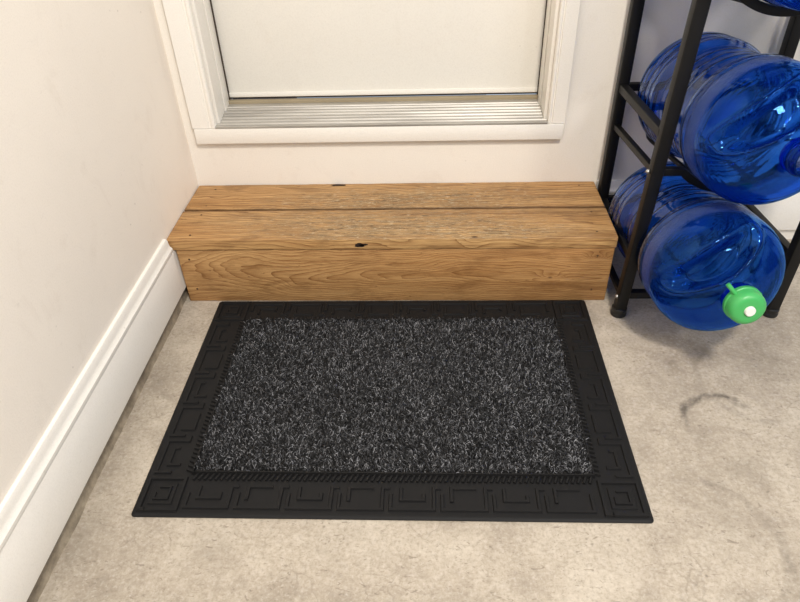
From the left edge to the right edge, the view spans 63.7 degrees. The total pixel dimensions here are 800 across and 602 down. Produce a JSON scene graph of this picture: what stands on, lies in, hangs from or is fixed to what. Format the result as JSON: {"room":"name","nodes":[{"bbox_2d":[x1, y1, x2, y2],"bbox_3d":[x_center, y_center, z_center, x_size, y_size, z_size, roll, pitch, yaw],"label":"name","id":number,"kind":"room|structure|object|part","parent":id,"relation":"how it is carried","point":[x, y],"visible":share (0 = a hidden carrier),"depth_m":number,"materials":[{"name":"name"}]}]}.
{"room":"garage","nodes":[
{"label":"garage","id":0,"kind":"room"},
{"bbox_2d":[0,0,198,504],"bbox_3d":[-0.723,0.077,-0.474,0.120,2.500,4.350,0,38,3],"label":"wall","id":1,"kind":"structure","parent":0,"point":[97,170],"depth_m":1.14,"materials":[{"name":"beige paint"}]},
{"bbox_2d":[0,239,188,601],"bbox_3d":[-0.625,1.064,0.094,0.016,0.153,4.050,0,38,3],"label":"baseboard","id":2,"kind":"structure","parent":1,"relation":"attached to","point":[38,505],"depth_m":1.15,"materials":[{"name":"white paint"}]},
{"bbox_2d":[38,239,799,601],"bbox_3d":[0.916,1.111,0.248,3.320,0.120,4.350,0,38,3],"label":"floor","id":3,"kind":"structure","parent":0,"point":[711,419],"depth_m":1.12,"materials":[{"name":"concrete"}]},
{"bbox_2d":[131,300,653,523],"bbox_3d":[-0.011,0.187,1.380,0.926,0.017,0.632,0,38,3],"label":"door mat","id":4,"kind":"object","parent":3,"relation":"on","point":[486,410],"visible":1,"depth_m":1.31,"materials":[{"name":"black rubber"}]},
{"bbox_2d":[167,181,617,300],"bbox_3d":[-0.020,-0.159,1.689,1.073,0.189,0.282,0,38,3],"label":"wooden step","id":5,"kind":"structure","parent":3,"relation":"on","point":[551,240],"depth_m":1.59,"materials":[{"name":"brown wood"}]},
{"bbox_2d":[598,0,799,317],"bbox_3d":[0.700,-0.457,1.359,0.396,1.020,0.363,0,38,3],"label":"rack","id":6,"kind":"object","parent":3,"relation":"on","point":[664,129],"visible":0.47,"depth_m":1.42,"materials":[{"name":"black metal"}]},
{"bbox_3d":[0.536,-0.098,1.658,0.014,0.030,0.291,0,38,3],"label":"rail","id":7,"kind":"part","parent":6,"relation":"part of","materials":[{"name":"black metal"}]},
{"bbox_3d":[0.533,-0.186,1.588,0.019,0.037,0.295,0,38,2],"label":"rail","id":8,"kind":"part","parent":6,"relation":"part of","materials":[{"name":"black metal"}]},
{"bbox_3d":[0.527,-0.560,1.493,0.026,1.010,0.026,0,38,3],"label":"post","id":9,"kind":"part","parent":6,"relation":"part of","materials":[{"name":"black metal"}]},
{"bbox_3d":[0.528,-0.351,1.457,0.014,0.043,0.302,-1,38,2],"label":"rail","id":10,"kind":"part","parent":6,"relation":"part of","materials":[{"name":"black metal"}]},
{"bbox_3d":[0.525,-0.420,1.402,0.019,0.034,0.304,-1,38,2],"label":"rail","id":11,"kind":"part","parent":6,"relation":"part of","materials":[{"name":"black metal"}]},
{"bbox_3d":[0.523,-0.367,1.242,0.042,1.011,0.056,0,38,3],"label":"post","id":12,"kind":"part","parent":6,"relation":"part of","materials":[{"name":"black metal"}]},
{"bbox_3d":[0.618,-0.364,1.444,0.012,0.126,0.318,-3,38,0],"label":"cradle rod","id":13,"kind":"part","parent":6,"relation":"part of","materials":[{"name":"black metal"}]},
{"bbox_2d":[608,161,785,330],"bbox_3d":[0.644,-0.107,1.411,0.263,0.301,0.526,-1,38,1],"label":"water jug","id":14,"kind":"object","parent":6,"relation":"on","point":[706,261],"visible":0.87,"depth_m":1.26,"materials":[{"name":"blue plastic"}]},
{"bbox_2d":[637,32,799,204],"bbox_3d":[0.674,-0.358,1.285,0.263,0.294,0.511,-2,38,0],"label":"water jug","id":15,"kind":"object","parent":6,"relation":"on","point":[737,132],"visible":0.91,"depth_m":1.15,"materials":[{"name":"blue plastic"}]},
{"bbox_3d":[0.889,-0.187,1.570,0.019,0.037,0.295,0,38,3],"label":"rail","id":16,"kind":"part","parent":6,"relation":"part of","materials":[{"name":"black metal"}]},
{"bbox_2d":[763,0,799,10],"bbox_3d":[0.668,-0.631,1.068,0.263,0.294,0.511,-2,38,0],"label":"water jug","id":17,"kind":"object","parent":6,"relation":"on","point":[790,4],"visible":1,"depth_m":1.02,"materials":[{"name":"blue plastic"}]},
{"bbox_3d":[0.873,-0.367,1.226,0.026,1.011,0.056,0,38,3],"label":"post","id":18,"kind":"part","parent":6,"relation":"part of","materials":[{"name":"black metal"}]},
{"bbox_3d":[0.884,-0.560,1.475,0.026,1.010,0.026,0,38,3],"label":"post","id":19,"kind":"part","parent":6,"relation":"part of","materials":[{"name":"black metal"}]},
{"bbox_2d":[153,0,799,238],"bbox_3d":[1.013,-1.209,1.106,3.200,2.500,0.150,0,38,3],"label":"wall","id":20,"kind":"structure","parent":0,"point":[578,156],"depth_m":1.68,"materials":[{"name":"white paint"}]},
{"bbox_2d":[162,0,580,143],"bbox_3d":[-0.085,-1.199,1.152,0.948,1.865,0.170,0,38,3],"label":"door frame","id":21,"kind":"structure","parent":20,"relation":"attached to","point":[552,130],"depth_m":1.61,"materials":[{"name":"white paint"}]},
{"bbox_2d":[210,0,546,99],"bbox_3d":[-0.074,-1.235,1.202,0.827,1.719,0.046,0,38,3],"label":"door","id":22,"kind":"structure","parent":20,"relation":"in","point":[268,48],"depth_m":1.64,"materials":[{"name":"white paint"}]},
{"bbox_2d":[215,94,547,128],"bbox_3d":[-0.050,-0.489,1.674,0.842,0.038,0.129,0,38,3],"label":"threshold","id":23,"kind":"object","parent":20,"relation":"attached to","point":[520,109],"visible":0.99,"depth_m":1.67,"materials":[{"name":"metal"}]},
{"bbox_2d":[596,179,799,229],"bbox_3d":[1.586,-0.261,1.707,2.118,0.153,0.016,0,38,3],"label":"baseboard","id":24,"kind":"structure","parent":20,"relation":"attached to","point":[784,214],"depth_m":1.74,"materials":[{"name":"white paint"}]}
]}

